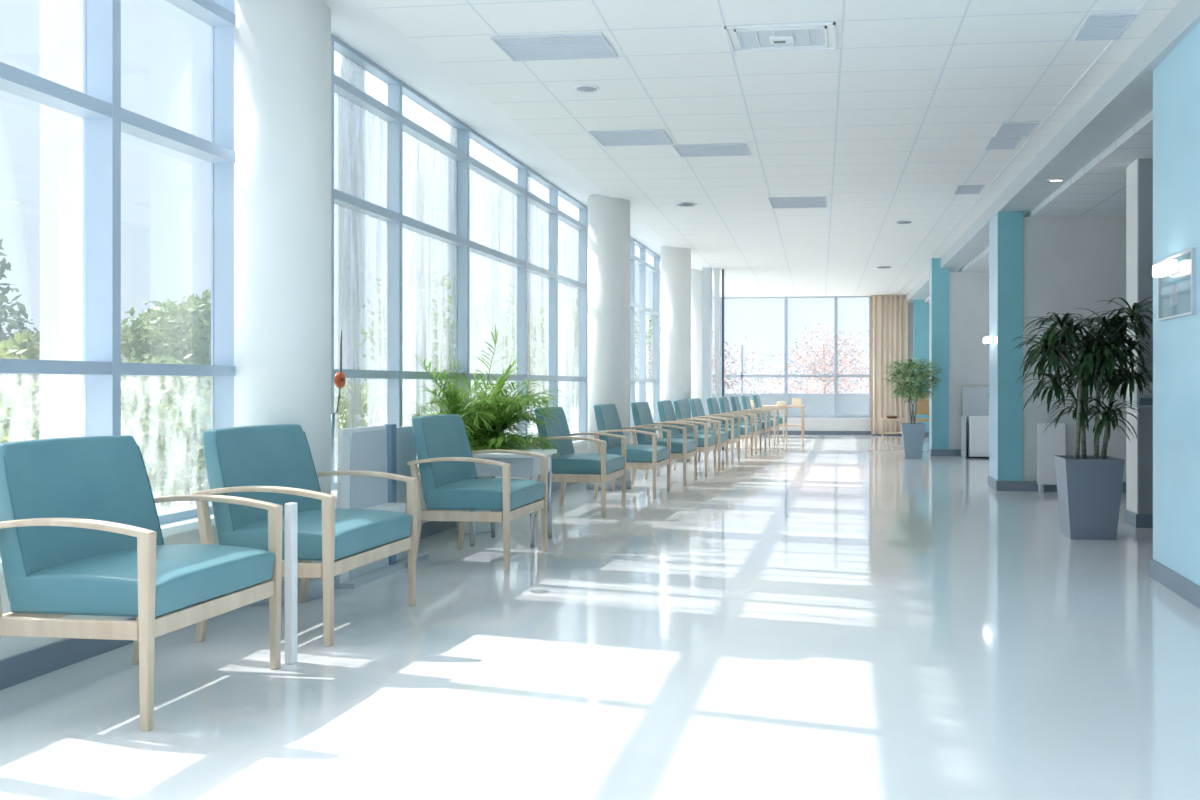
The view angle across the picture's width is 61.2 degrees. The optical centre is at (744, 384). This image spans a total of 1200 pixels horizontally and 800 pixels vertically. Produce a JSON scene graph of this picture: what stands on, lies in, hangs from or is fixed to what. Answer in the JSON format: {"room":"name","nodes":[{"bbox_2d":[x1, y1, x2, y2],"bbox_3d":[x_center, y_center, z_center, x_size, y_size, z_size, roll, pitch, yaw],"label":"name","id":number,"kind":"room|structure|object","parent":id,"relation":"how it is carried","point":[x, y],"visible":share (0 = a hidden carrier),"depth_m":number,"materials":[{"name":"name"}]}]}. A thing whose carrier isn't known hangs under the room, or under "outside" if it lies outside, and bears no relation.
{"room":"hospital interior","nodes":[
{"label":"hospital interior","id":0,"kind":"room"},
{"bbox_2d":[0,430,658,659],"bbox_3d":[-2.510,0.920,7.403,0.140,0.460,32.200,0,0,6],"label":"wall","id":1,"kind":"structure","parent":0,"point":[9,645],"depth_m":4.11,"materials":[{"name":"white paint"}]},
{"bbox_2d":[0,0,234,556],"bbox_3d":[-3.465,-0.780,-1.681,0.140,2.860,14.032,0,0,6],"label":"window","id":2,"kind":"structure","parent":1,"relation":"in","point":[101,368],"depth_m":4.38,"materials":[{"name":"metal"}]},
{"bbox_2d":[0,482,578,689],"bbox_3d":[-2.431,1.095,7.395,0.018,0.110,32.200,0,0,6],"label":"baseboard","id":3,"kind":"structure","parent":1,"relation":"attached to","point":[16,669],"depth_m":4.05,"materials":[{"name":"stone"}]},
{"bbox_2d":[0,426,657,572],"bbox_3d":[-2.460,0.670,7.398,0.240,0.040,32.200,0,0,6],"label":"windowsill","id":4,"kind":"structure","parent":1,"relation":"in","point":[190,524],"depth_m":4.72,"materials":[{"name":"white paint"}]},
{"bbox_2d":[331,34,586,489],"bbox_3d":[-2.321,-0.780,9.007,0.100,2.860,6.490,0,0,6],"label":"window","id":5,"kind":"structure","parent":1,"relation":"in","point":[402,108],"depth_m":7.96,"materials":[{"name":"clear glass"}]},
{"bbox_2d":[587,207,658,437],"bbox_3d":[-1.740,-0.780,14.542,0.100,2.860,4.640,0,0,6],"label":"window","id":6,"kind":"structure","parent":1,"relation":"in","point":[640,254],"depth_m":15.70,"materials":[{"name":"clear glass"}]},
{"bbox_2d":[659,256,712,421],"bbox_3d":[-1.153,-0.780,20.121,0.100,2.860,6.580,0,0,6],"label":"window","id":7,"kind":"structure","parent":1,"relation":"in","point":[659,256],"depth_m":16.88,"materials":[{"name":"clear glass"}]},
{"bbox_2d":[456,476,490,533],"bbox_3d":[-2.130,0.850,7.866,0.340,0.600,0.340,0,0,6],"label":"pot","id":8,"kind":"object","parent":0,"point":[480,527],"depth_m":7.75,"materials":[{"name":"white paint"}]},
{"bbox_2d":[0,434,1199,799],"bbox_3d":[1.662,1.210,6.914,8.540,0.120,32.500,0,0,6],"label":"floor","id":9,"kind":"structure","parent":0,"point":[809,617],"depth_m":4.06,"materials":[{"name":"tile"}]},
{"bbox_2d":[0,435,282,730],"bbox_3d":[-2.262,0.674,3.732,0.673,0.951,0.790,0,0,7],"label":"armchair","id":10,"kind":"object","parent":9,"relation":"on","point":[81,533],"visible":1,"depth_m":3.55,"materials":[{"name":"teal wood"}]},
{"bbox_2d":[234,0,330,605],"bbox_3d":[-2.561,-0.468,5.484,0.564,3.235,0.564,0,0,6],"label":"column","id":11,"kind":"structure","parent":9,"relation":"on","point":[282,48],"depth_m":5.25,"materials":[{"name":"white paint"}]},
{"bbox_2d":[285,502,296,663],"bbox_3d":[-1.878,0.819,4.137,0.036,0.662,0.040,0,0,6],"label":"upright","id":12,"kind":"object","parent":9,"relation":"on","point":[290,508],"visible":1,"depth_m":4.12,"materials":[{"name":"paint"}]},
{"bbox_2d":[192,424,417,646],"bbox_3d":[-2.099,0.674,4.851,0.673,0.951,0.885,0,0,7],"label":"armchair","id":13,"kind":"object","parent":9,"relation":"on","point":[274,464],"visible":0.84,"depth_m":4.67,"materials":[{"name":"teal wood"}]},
{"bbox_2d":[331,331,345,579],"bbox_3d":[-2.434,0.412,5.932,0.141,1.477,0.187,0,0,41],"label":"rod","id":14,"kind":"object","parent":9,"relation":"on","point":[339,379],"visible":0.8,"depth_m":5.96,"materials":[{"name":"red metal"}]},
{"bbox_2d":[334,424,427,588],"bbox_3d":[-2.211,0.698,6.138,0.200,0.905,1.002,0,0,6],"label":"wall","id":15,"kind":"structure","parent":9,"relation":"on","point":[388,448],"depth_m":6.01,"materials":[{"name":"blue paint"}]},
{"bbox_2d":[367,323,569,533],"bbox_3d":[-2.020,0.335,7.989,1.475,1.630,1.726,0,0,6],"label":"potted palm","id":16,"kind":"object","parent":9,"relation":"on","point":[489,416],"visible":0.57,"depth_m":7.64,"materials":[{"name":"green plant"}]},
{"bbox_2d":[407,414,547,570],"bbox_3d":[-1.745,0.674,6.594,0.673,0.951,0.790,0,0,7],"label":"armchair","id":17,"kind":"object","parent":9,"relation":"on","point":[451,483],"visible":0.98,"depth_m":6.31,"materials":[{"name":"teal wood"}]},
{"bbox_2d":[470,449,556,547],"bbox_3d":[-1.704,0.818,7.318,0.520,0.665,0.520,0,0,6],"label":"side table","id":18,"kind":"object","parent":9,"relation":"on","point":[521,465],"visible":0.63,"depth_m":7.11,"materials":[{"name":"white paint"}]},
{"bbox_2d":[534,407,625,516],"bbox_3d":[-1.500,0.674,9.112,0.673,0.951,0.790,0,0,7],"label":"armchair","id":19,"kind":"object","parent":9,"relation":"on","point":[570,466],"visible":0.83,"depth_m":8.83,"materials":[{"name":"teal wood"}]},
{"bbox_2d":[587,195,630,489],"bbox_3d":[-1.520,-0.468,11.177,0.496,3.235,0.496,0,0,6],"label":"column","id":20,"kind":"structure","parent":9,"relation":"on","point":[608,218],"depth_m":10.97,"materials":[{"name":"white paint"}]},
{"bbox_2d":[593,404,670,498],"bbox_3d":[-1.178,0.674,10.458,0.673,0.951,0.790,0,0,7],"label":"armchair","id":21,"kind":"object","parent":9,"relation":"on","point":[652,457],"visible":0.8,"depth_m":10.17,"materials":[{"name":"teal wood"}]},
{"bbox_2d":[631,402,697,485],"bbox_3d":[-0.955,0.674,11.804,0.673,0.951,0.790,0,0,7],"label":"armchair","id":22,"kind":"object","parent":9,"relation":"on","point":[683,448],"visible":0.8,"depth_m":11.51,"materials":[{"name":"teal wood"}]},
{"bbox_2d":[661,246,690,461],"bbox_3d":[-1.044,-0.468,15.131,0.480,3.235,0.480,0,0,6],"label":"column","id":23,"kind":"structure","parent":9,"relation":"on","point":[675,261],"depth_m":14.93,"materials":[{"name":"white paint"}]},
{"bbox_2d":[657,400,716,475],"bbox_3d":[-0.759,0.674,12.984,0.673,0.951,0.790,0,0,7],"label":"armchair","id":24,"kind":"object","parent":9,"relation":"on","point":[706,442],"visible":0.64,"depth_m":12.71,"materials":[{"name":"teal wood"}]},
{"bbox_2d":[691,270,701,420],"bbox_3d":[-0.876,-0.468,18.258,0.424,3.235,0.424,0,0,6],"label":"column","id":25,"kind":"structure","parent":9,"relation":"on","point":[696,275],"depth_m":18.07,"materials":[{"name":"white paint"}]},
{"bbox_2d":[673,399,727,470],"bbox_3d":[-0.615,0.674,13.850,0.673,0.951,0.790,0,0,7],"label":"armchair","id":26,"kind":"object","parent":9,"relation":"on","point":[681,409],"visible":0.53,"depth_m":13.68,"materials":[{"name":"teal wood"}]},
{"bbox_2d":[702,268,711,424],"bbox_3d":[-0.664,-0.470,17.566,0.143,3.240,0.200,0,0,6],"label":"column","id":27,"kind":"structure","parent":9,"relation":"on","point":[706,272],"depth_m":17.47,"materials":[{"name":"white paint"}]},
{"bbox_2d":[689,398,739,464],"bbox_3d":[-0.451,0.674,14.838,0.673,0.951,0.790,0,0,7],"label":"armchair","id":28,"kind":"object","parent":9,"relation":"on","point":[696,406],"visible":0.59,"depth_m":14.60,"materials":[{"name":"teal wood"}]},
{"bbox_2d":[714,268,718,450],"bbox_3d":[-0.494,-0.470,17.648,0.063,3.240,0.200,0,0,6],"label":"column","id":29,"kind":"structure","parent":9,"relation":"on","point":[716,270],"depth_m":17.55,"materials":[{"name":"white paint"}]},
{"bbox_2d":[722,269,723,449],"bbox_3d":[-0.387,-0.460,17.738,0.030,3.220,0.100,0,0,6],"label":"post","id":30,"kind":"object","parent":9,"relation":"on","point":[722,269],"depth_m":17.69,"materials":[{"name":"metal"}]},
{"bbox_2d":[706,397,752,457],"bbox_3d":[-0.247,0.674,16.062,0.673,0.951,0.790,0,0,7],"label":"armchair","id":31,"kind":"object","parent":9,"relation":"on","point":[746,431],"visible":0.54,"depth_m":15.78,"materials":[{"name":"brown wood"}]},
{"bbox_2d":[718,397,761,453],"bbox_3d":[-0.087,0.674,17.027,0.673,0.951,0.790,0,0,7],"label":"armchair","id":32,"kind":"object","parent":9,"relation":"on","point":[723,401],"visible":0.56,"depth_m":16.86,"materials":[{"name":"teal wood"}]},
{"bbox_2d":[730,396,770,449],"bbox_3d":[0.094,0.674,18.116,0.673,0.951,0.790,0,0,7],"label":"armchair","id":33,"kind":"object","parent":9,"relation":"on","point":[766,425],"visible":0.54,"depth_m":17.85,"materials":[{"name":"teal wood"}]},
{"bbox_2d":[741,395,778,445],"bbox_3d":[0.290,0.674,19.293,0.673,0.951,0.790,0,0,7],"label":"armchair","id":34,"kind":"object","parent":9,"relation":"on","point":[746,403],"visible":0.54,"depth_m":19.01,"materials":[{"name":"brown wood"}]},
{"bbox_2d":[752,395,787,441],"bbox_3d":[0.512,0.674,20.634,0.673,0.951,0.790,0,0,7],"label":"armchair","id":35,"kind":"object","parent":9,"relation":"on","point":[756,399],"visible":0.63,"depth_m":20.34,"materials":[{"name":"brown wood"}]},
{"bbox_2d":[751,405,804,437],"bbox_3d":[0.678,0.800,21.949,1.240,0.700,0.600,0,0,6],"label":"table","id":36,"kind":"object","parent":9,"relation":"on","point":[785,406],"visible":0.5,"depth_m":21.64,"materials":[{"name":"brown wood"}]},
{"bbox_2d":[777,401,785,405],"bbox_3d":[0.797,0.405,21.937,0.180,0.090,0.160,0,0,6],"label":"box","id":37,"kind":"object","parent":36,"relation":"on","point":[779,403],"visible":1,"depth_m":21.86,"materials":[{"name":"beige cardboard"}]},
{"bbox_2d":[792,398,801,405],"bbox_3d":[1.135,0.370,21.901,0.200,0.160,0.160,0,0,6],"label":"box","id":38,"kind":"object","parent":36,"relation":"on","point":[795,401],"visible":1,"depth_m":21.82,"materials":[{"name":"beige cardboard"}]},
{"bbox_2d":[881,418,904,439],"bbox_3d":[3.136,0.930,21.188,0.480,0.440,0.400,0,0,6],"label":"console table","id":39,"kind":"object","parent":9,"relation":"on","point":[882,419],"visible":0.73,"depth_m":21.02,"materials":[{"name":"brown wood"}]},
{"bbox_2d":[886,416,897,418],"bbox_3d":[3.116,0.685,21.190,0.260,0.050,0.260,0,0,6],"label":"serving bowl","id":40,"kind":"object","parent":39,"relation":"on","point":[888,417],"visible":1,"depth_m":21.09,"materials":[{"name":"brown wood"}]},
{"bbox_2d":[884,432,901,433],"bbox_3d":[3.136,1.015,21.188,0.440,0.030,0.360,0,0,6],"label":"shelf","id":41,"kind":"object","parent":39,"relation":"attached to","point":[884,432],"depth_m":21.04,"materials":[{"name":"brown wood"}]},
{"bbox_2d":[881,358,943,458],"bbox_3d":[2.652,0.361,15.767,1.002,1.577,0.958,0,0,-14],"label":"potted ficus","id":42,"kind":"object","parent":9,"relation":"on","point":[913,434],"visible":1,"depth_m":15.61,"materials":[{"name":"plant"}]},
{"bbox_2d":[915,392,928,422],"bbox_3d":[3.624,0.650,20.131,0.400,1.000,0.400,0,0,6],"label":"chair","id":43,"kind":"object","parent":9,"relation":"on","point":[922,408],"visible":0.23,"depth_m":20.29,"materials":[{"name":"wood"}]},
{"bbox_2d":[961,386,988,458],"bbox_3d":[3.750,0.585,15.825,0.600,1.130,0.460,0,0,6],"label":"base cabinet","id":44,"kind":"object","parent":9,"relation":"on","point":[975,399],"visible":0.54,"depth_m":15.76,"materials":[{"name":"paint"}]},
{"bbox_2d":[1037,423,1065,492],"bbox_3d":[3.289,0.780,10.715,0.292,0.740,0.100,0,0,6],"label":"cabinet","id":45,"kind":"object","parent":9,"relation":"on","point":[1051,442],"visible":0.7,"depth_m":10.73,"materials":[{"name":"white paint"}]},
{"bbox_2d":[1011,296,1152,539],"bbox_3d":[2.616,0.244,7.592,1.213,1.811,0.912,0,0,6],"label":"dracaena","id":46,"kind":"object","parent":9,"relation":"on","point":[1089,488],"visible":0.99,"depth_m":7.45,"materials":[{"name":"plant"}]},
{"bbox_2d":[321,0,1180,296],"bbox_3d":[0.369,-2.200,7.050,5.940,0.300,32.500,0,0,6],"label":"ceiling","id":47,"kind":"structure","parent":0,"point":[885,125],"depth_m":7.33,"materials":[{"name":"tile"}]},
{"bbox_2d":[490,32,617,60],"bbox_3d":[-1.145,-2.043,6.055,0.668,0.011,0.418,0,0,6],"label":"ceiling vent","id":48,"kind":"object","parent":47,"relation":"in","point":[575,45],"visible":1,"depth_m":6.04,"materials":[{"name":"grey metal"}]},
{"bbox_2d":[574,84,599,92],"bbox_3d":[-1.091,-2.043,6.902,0.178,0.011,0.178,0,0,6],"label":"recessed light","id":49,"kind":"object","parent":47,"relation":"in","point":[583,88],"visible":1,"depth_m":6.89,"materials":[{"name":"white paint"}]},
{"bbox_2d":[589,129,672,145],"bbox_3d":[-0.933,-2.043,8.273,0.608,0.011,0.459,0,0,6],"label":"ceiling vent","id":50,"kind":"object","parent":47,"relation":"in","point":[657,136],"visible":1,"depth_m":8.26,"materials":[{"name":"grey metal"}]},
{"bbox_2d":[675,202,696,206],"bbox_3d":[-0.668,-2.043,11.326,0.252,0.011,0.252,0,0,6],"label":"recessed light","id":51,"kind":"object","parent":47,"relation":"in","point":[681,204],"visible":1,"depth_m":11.32,"materials":[{"name":"silver metal"}]},
{"bbox_2d":[673,143,750,156],"bbox_3d":[-0.282,-2.043,8.710,0.632,0.011,0.403,0,0,6],"label":"ceiling vent","id":52,"kind":"object","parent":47,"relation":"in","point":[739,149],"visible":1,"depth_m":8.70,"materials":[{"name":"grey metal"}]},
{"bbox_2d":[724,22,835,52],"bbox_3d":[0.218,-2.034,5.890,0.632,0.031,0.422,0,0,6],"label":"ceiling vent","id":53,"kind":"object","parent":47,"relation":"in","point":[813,36],"visible":1,"depth_m":5.87,"materials":[{"name":"white metal"}]},
{"bbox_2d":[768,197,827,208],"bbox_3d":[0.600,-2.043,11.210,0.635,0.011,0.613,0,0,6],"label":"ceiling vent","id":54,"kind":"object","parent":47,"relation":"in","point":[780,202],"visible":1,"depth_m":11.20,"materials":[{"name":"grey metal"}]},
{"bbox_2d":[871,295,907,433],"bbox_3d":[3.284,-0.463,22.735,0.833,3.165,0.127,0,0,6],"label":"curtain","id":55,"kind":"object","parent":47,"relation":"hanging from","point":[889,313],"visible":0.87,"depth_m":22.74,"materials":[{"name":"fabric"}]},
{"bbox_2d":[897,221,910,223],"bbox_3d":[2.000,-2.043,12.577,0.189,0.011,0.189,0,0,6],"label":"recessed light","id":56,"kind":"object","parent":47,"relation":"in","point":[898,222],"visible":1,"depth_m":12.58,"materials":[{"name":"silver metal"}]},
{"bbox_2d":[954,185,984,193],"bbox_3d":[2.343,-2.043,10.464,0.270,0.011,0.435,0,0,6],"label":"ceiling vent","id":57,"kind":"object","parent":47,"relation":"in","point":[961,189],"visible":1,"depth_m":10.44,"materials":[{"name":"grey metal"}]},
{"bbox_2d":[985,137,1021,149],"bbox_3d":[2.182,-2.043,8.458,0.252,0.011,0.392,0,0,6],"label":"ceiling vent","id":58,"kind":"object","parent":47,"relation":"in","point":[995,143],"visible":1,"depth_m":8.45,"materials":[{"name":"grey metal"}]},
{"bbox_2d":[994,122,1038,136],"bbox_3d":[2.166,-2.043,7.997,0.286,0.011,0.415,0,0,6],"label":"ceiling vent","id":59,"kind":"object","parent":47,"relation":"in","point":[1006,129],"visible":1,"depth_m":7.99,"materials":[{"name":"grey metal"}]},
{"bbox_2d":[906,0,1199,302],"bbox_3d":[2.612,-1.965,6.814,0.340,0.170,32.522,0,0,4],"label":"ceiling beam","id":60,"kind":"structure","parent":47,"relation":"attached to","point":[1126,97],"depth_m":7.57,"materials":[{"name":"paint"}]},
{"bbox_2d":[897,0,1151,294],"bbox_3d":[2.264,-2.047,6.851,0.025,0.006,32.515,0,0,4],"label":"trim","id":61,"kind":"structure","parent":60,"relation":"attached to","point":[1146,2],"depth_m":7.73,"materials":[{"name":"white paint"}]},
{"bbox_2d":[1047,178,1064,182],"bbox_3d":[2.852,-1.873,9.171,0.158,0.011,0.158,0,0,6],"label":"recessed light","id":62,"kind":"object","parent":60,"relation":"attached to","point":[1056,180],"visible":1,"depth_m":9.16,"materials":[{"name":"silver metal"}]},
{"bbox_2d":[1073,12,1138,40],"bbox_3d":[2.054,-2.043,5.709,0.261,0.011,0.410,0,0,6],"label":"ceiling vent","id":63,"kind":"object","parent":47,"relation":"in","point":[1099,26],"visible":1,"depth_m":5.69,"materials":[{"name":"grey metal"}]},
{"bbox_2d":[770,303,912,430],"bbox_3d":[3.402,-0.450,23.046,8.350,3.200,0.150,0,0,6],"label":"wall","id":64,"kind":"structure","parent":0,"point":[809,424],"depth_m":23.08,"materials":[{"name":"white paint"}]},
{"bbox_2d":[713,296,870,417],"bbox_3d":[1.091,-0.645,23.263,3.706,2.810,0.100,0,0,6],"label":"window","id":65,"kind":"structure","parent":64,"relation":"in","point":[785,375],"depth_m":23.18,"materials":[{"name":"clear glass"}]},
{"bbox_2d":[733,418,870,418],"bbox_3d":[1.087,0.775,23.254,3.701,0.030,0.220,0,0,6],"label":"windowsill","id":66,"kind":"structure","parent":64,"relation":"in","point":[733,418],"depth_m":23.05,"materials":[{"name":"white paint"}]},
{"bbox_2d":[762,431,901,434],"bbox_3d":[1.440,1.105,23.169,4.380,0.090,0.014,0,0,6],"label":"baseboard","id":67,"kind":"structure","parent":64,"relation":"attached to","point":[771,432],"depth_m":23.11,"materials":[{"name":"stone"}]},
{"bbox_2d":[901,423,925,458],"bbox_3d":[2.648,0.880,15.760,0.370,0.540,0.370,0,0,6],"label":"planter","id":68,"kind":"object","parent":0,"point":[913,434],"depth_m":15.60,"materials":[{"name":"white ceramic"}]},
{"bbox_2d":[913,300,928,431],"bbox_3d":[4.117,-0.450,22.191,0.736,3.200,0.200,0,0,6],"label":"wall","id":69,"kind":"structure","parent":0,"point":[920,309],"depth_m":22.11,"materials":[{"name":"paint"}]},
{"bbox_2d":[929,258,948,448],"bbox_3d":[3.182,-0.450,16.407,0.277,3.200,0.500,0,0,6],"label":"wall","id":70,"kind":"structure","parent":0,"point":[940,277],"depth_m":16.16,"materials":[{"name":"paint"}]},
{"bbox_2d":[949,272,988,448],"bbox_3d":[4.996,-0.335,16.026,3.412,2.970,0.080,0,0,6],"label":"wall","id":71,"kind":"structure","parent":0,"point":[968,291],"depth_m":16.14,"materials":[{"name":"grey paint"}]},
{"bbox_2d":[928,447,960,455],"bbox_3d":[4.872,1.095,16.228,3.703,0.110,0.524,0,0,6],"label":"baseboard","id":72,"kind":"structure","parent":71,"relation":"attached to","point":[932,452],"depth_m":16.14,"materials":[{"name":"stone"}]},
{"bbox_2d":[989,212,1022,480],"bbox_3d":[2.914,-0.365,11.182,0.271,3.030,0.650,0,0,6],"label":"column","id":73,"kind":"structure","parent":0,"point":[1010,224],"depth_m":10.86,"materials":[{"name":"paint"}]},
{"bbox_2d":[983,336,993,343],"bbox_3d":[2.737,-0.505,11.225,0.089,0.070,0.306,0,0,6],"label":"wall lamp","id":74,"kind":"object","parent":73,"relation":"attached to","point":[989,339],"visible":1,"depth_m":11.09,"materials":[{"name":"silver metal"}]},
{"bbox_2d":[924,110,1152,302],"bbox_3d":[4.121,-2.085,6.656,3.595,0.530,32.500,0,0,6],"label":"ceiling","id":75,"kind":"structure","parent":0,"point":[1099,188],"depth_m":9.17,"materials":[{"name":"tile"}]},
{"bbox_2d":[1023,216,1125,481],"bbox_3d":[4.580,-0.335,10.740,3.135,2.970,0.080,0,0,6],"label":"wall","id":76,"kind":"structure","parent":0,"point":[1070,263],"depth_m":10.81,"materials":[{"name":"grey paint"}]},
{"bbox_2d":[988,475,1125,491],"bbox_3d":[4.466,1.095,11.017,3.420,0.110,0.674,0,0,6],"label":"baseboard","id":77,"kind":"structure","parent":76,"relation":"attached to","point":[996,485],"depth_m":10.84,"materials":[{"name":"stone"}]},
{"bbox_2d":[1054,455,1124,539],"bbox_3d":[2.605,0.850,7.590,0.424,0.600,0.424,0,0,6],"label":"planter","id":78,"kind":"object","parent":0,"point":[1089,488],"depth_m":7.41,"materials":[{"name":"grey plastic"}]},
{"bbox_2d":[1126,159,1138,513],"bbox_3d":[3.236,-0.335,8.207,0.120,2.970,0.320,0,0,6],"label":"wall","id":79,"kind":"structure","parent":0,"point":[1132,171],"depth_m":8.19,"materials":[{"name":"white paint"}]},
{"bbox_2d":[1139,159,1152,513],"bbox_3d":[4.513,-0.335,7.972,2.690,2.970,0.120,0,0,6],"label":"wall","id":80,"kind":"structure","parent":0,"point":[1145,165],"depth_m":8.05,"materials":[{"name":"grey paint"}]},
{"bbox_2d":[1125,509,1152,527],"bbox_3d":[4.511,1.095,8.066,2.714,0.110,0.334,0,0,6],"label":"baseboard","id":81,"kind":"structure","parent":80,"relation":"attached to","point":[1133,519],"depth_m":8.04,"materials":[{"name":"stone"}]},
{"bbox_2d":[1134,382,1152,406],"bbox_3d":[3.265,0.077,7.995,0.280,0.200,0.096,0,0,6],"label":"dispenser","id":82,"kind":"object","parent":80,"relation":"attached to","point":[1146,398],"visible":0.26,"depth_m":7.96,"materials":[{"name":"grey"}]},
{"bbox_2d":[1139,398,1152,404],"bbox_3d":[3.260,0.132,7.950,0.240,0.060,0.006,0,0,6],"label":"tray","id":83,"kind":"object","parent":82,"relation":"on","point":[1147,401],"depth_m":7.95,"materials":[{"name":"stone"}]},
{"bbox_2d":[1153,22,1199,585],"bbox_3d":[1.793,-0.365,-1.596,0.300,3.030,15.200,0,0,6],"label":"wall","id":84,"kind":"structure","parent":0,"point":[1176,80],"depth_m":5.53,"materials":[{"name":"blue paint"}]},
{"bbox_2d":[1152,260,1177,277],"bbox_3d":[2.348,-0.646,5.558,0.089,0.070,0.272,0,0,6],"label":"wall lamp","id":85,"kind":"object","parent":84,"relation":"attached to","point":[1168,267],"visible":1,"depth_m":5.48,"materials":[{"name":"silver metal"}]},
{"bbox_2d":[1150,559,1199,608],"bbox_3d":[1.787,1.095,-1.589,0.314,0.110,15.214,0,0,6],"label":"baseboard","id":86,"kind":"structure","parent":84,"relation":"attached to","point":[1175,582],"depth_m":5.52,"materials":[{"name":"stone"}]},
{"bbox_2d":[1157,248,1195,320],"bbox_3d":[2.379,-0.544,5.528,0.021,0.344,0.592,0,0,6],"label":"framed notice","id":87,"kind":"object","parent":84,"relation":"attached to","point":[1176,293],"visible":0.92,"depth_m":5.46,"materials":[{"name":"grey laminate"}]},
{"label":"outside","id":88,"kind":"structure","parent":0,"visible":0},
{"bbox_2d":[11,406,652,510],"bbox_3d":[-13.350,1.475,16.486,90.000,0.350,90.000,0,0,6],"label":"ground","id":89,"kind":"structure","parent":88,"point":[574,423],"depth_m":27.66,"materials":[{"name":"white"}]},
{"bbox_2d":[0,239,26,339],"bbox_3d":[-12.034,-0.548,13.858,3.058,3.804,2.598,0,0,6],"label":"leafy tree","id":90,"kind":"object","parent":89,"relation":"on","point":[4,265],"visible":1,"depth_m":14.61,"materials":[{"name":"green plant"}]},
{"bbox_2d":[0,329,39,440],"bbox_3d":[-9.913,0.321,11.964,3.068,2.072,2.418,0,0,-3],"label":"leafy tree","id":91,"kind":"object","parent":89,"relation":"on","point":[32,352],"visible":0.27,"depth_m":12.28,"materials":[{"name":"green plant"}]},
{"bbox_2d":[0,300,39,416],"bbox_3d":[-14.556,-0.700,18.601,2.480,4.106,2.558,0,0,6],"label":"leafy tree","id":92,"kind":"object","parent":89,"relation":"on","point":[19,319],"visible":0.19,"depth_m":19.10,"materials":[{"name":"green plant"}]},
{"bbox_2d":[40,0,82,438],"bbox_3d":[-3.756,-0.550,5.588,0.200,3.800,0.230,0,0,6],"label":"column","id":93,"kind":"structure","parent":89,"relation":"on","point":[61,21],"depth_m":5.48,"materials":[{"name":"white paint"}]},
{"bbox_2d":[11,356,206,475],"bbox_3d":[-9.009,0.477,14.485,2.612,1.834,2.633,0,0,13],"label":"leafy tree","id":94,"kind":"object","parent":89,"relation":"on","point":[182,386],"visible":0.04,"depth_m":14.54,"materials":[{"name":"green plant"}]},
{"bbox_2d":[121,289,210,453],"bbox_3d":[-10.012,-0.175,18.234,2.831,3.093,2.896,0,0,-22],"label":"leafy tree","id":95,"kind":"object","parent":89,"relation":"on","point":[179,336],"visible":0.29,"depth_m":17.53,"materials":[{"name":"green plant"}]},
{"bbox_2d":[130,309,207,361],"bbox_3d":[-12.190,-0.156,22.165,3.274,3.158,3.317,0,0,6],"label":"leafy tree","id":96,"kind":"object","parent":89,"relation":"on","point":[144,323],"visible":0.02,"depth_m":21.32,"materials":[{"name":"green plant"}]},
{"bbox_2d":[0,350,385,510],"bbox_3d":[-6.645,0.472,8.985,3.375,1.681,13.639,0,0,6],"label":"clipped hedge","id":97,"kind":"object","parent":89,"relation":"on","point":[29,417],"visible":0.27,"depth_m":10.73,"materials":[{"name":"green plant"}]},
{"bbox_2d":[402,120,430,464],"bbox_3d":[-2.862,-0.550,8.546,0.240,3.800,0.300,0,0,6],"label":"column","id":98,"kind":"structure","parent":89,"relation":"on","point":[414,184],"depth_m":8.40,"materials":[{"name":"white paint"}]},
{"bbox_2d":[356,271,546,433],"bbox_3d":[-7.303,-0.665,24.840,4.849,4.118,4.650,0,0,6],"label":"leafy tree","id":99,"kind":"object","parent":89,"relation":"on","point":[448,334],"visible":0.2,"depth_m":24.27,"materials":[{"name":"green plant"}]},
{"bbox_2d":[469,147,500,424],"bbox_3d":[-2.679,-0.550,10.286,0.240,3.800,0.300,0,0,6],"label":"column","id":100,"kind":"structure","parent":89,"relation":"on","point":[490,228],"depth_m":10.14,"materials":[{"name":"white paint"}]},
{"bbox_2d":[502,292,577,423],"bbox_3d":[-5.866,-0.791,31.907,4.613,4.297,4.399,0,0,6],"label":"leafy tree","id":101,"kind":"object","parent":89,"relation":"on","point":[574,333],"visible":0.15,"depth_m":31.29,"materials":[{"name":"green plant"}]},
{"bbox_2d":[502,298,577,405],"bbox_3d":[-7.044,-1.072,39.018,4.477,4.850,4.677,0,0,6],"label":"leafy tree","id":102,"kind":"object","parent":89,"relation":"on","point":[542,318],"visible":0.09,"depth_m":38.53,"materials":[{"name":"green plant"}]},
{"bbox_2d":[547,208,570,433],"bbox_3d":[-2.402,-0.550,12.922,0.240,3.800,0.300,0,0,6],"label":"column","id":103,"kind":"structure","parent":89,"relation":"on","point":[564,350],"depth_m":12.79,"materials":[{"name":"white paint"}]},
{"bbox_2d":[635,303,660,397],"bbox_3d":[-3.829,-1.216,45.824,4.734,5.137,3.834,0,0,26],"label":"leafy tree","id":104,"kind":"object","parent":89,"relation":"on","point":[649,320],"visible":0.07,"depth_m":46.01,"materials":[{"name":"green plant"}]},
{"bbox_2d":[635,331,780,413],"bbox_3d":[-1.260,-0.163,29.834,4.584,3.063,4.046,0,0,6],"label":"leafy tree","id":105,"kind":"object","parent":89,"relation":"on","point":[732,382],"visible":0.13,"depth_m":29.74,"materials":[{"name":"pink plant"}]},
{"bbox_2d":[713,393,868,414],"bbox_3d":[3.542,0.790,26.525,10.500,1.120,0.300,0,0,6],"label":"wall","id":106,"kind":"structure","parent":89,"relation":"on","point":[815,404],"depth_m":26.54,"materials":[{"name":"white paint"}]},
{"bbox_2d":[753,322,868,393],"bbox_3d":[2.589,-0.402,34.076,4.753,3.536,5.552,0,0,6],"label":"leafy tree","id":107,"kind":"object","parent":89,"relation":"on","point":[824,370],"visible":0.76,"depth_m":33.37,"materials":[{"name":"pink plant"}]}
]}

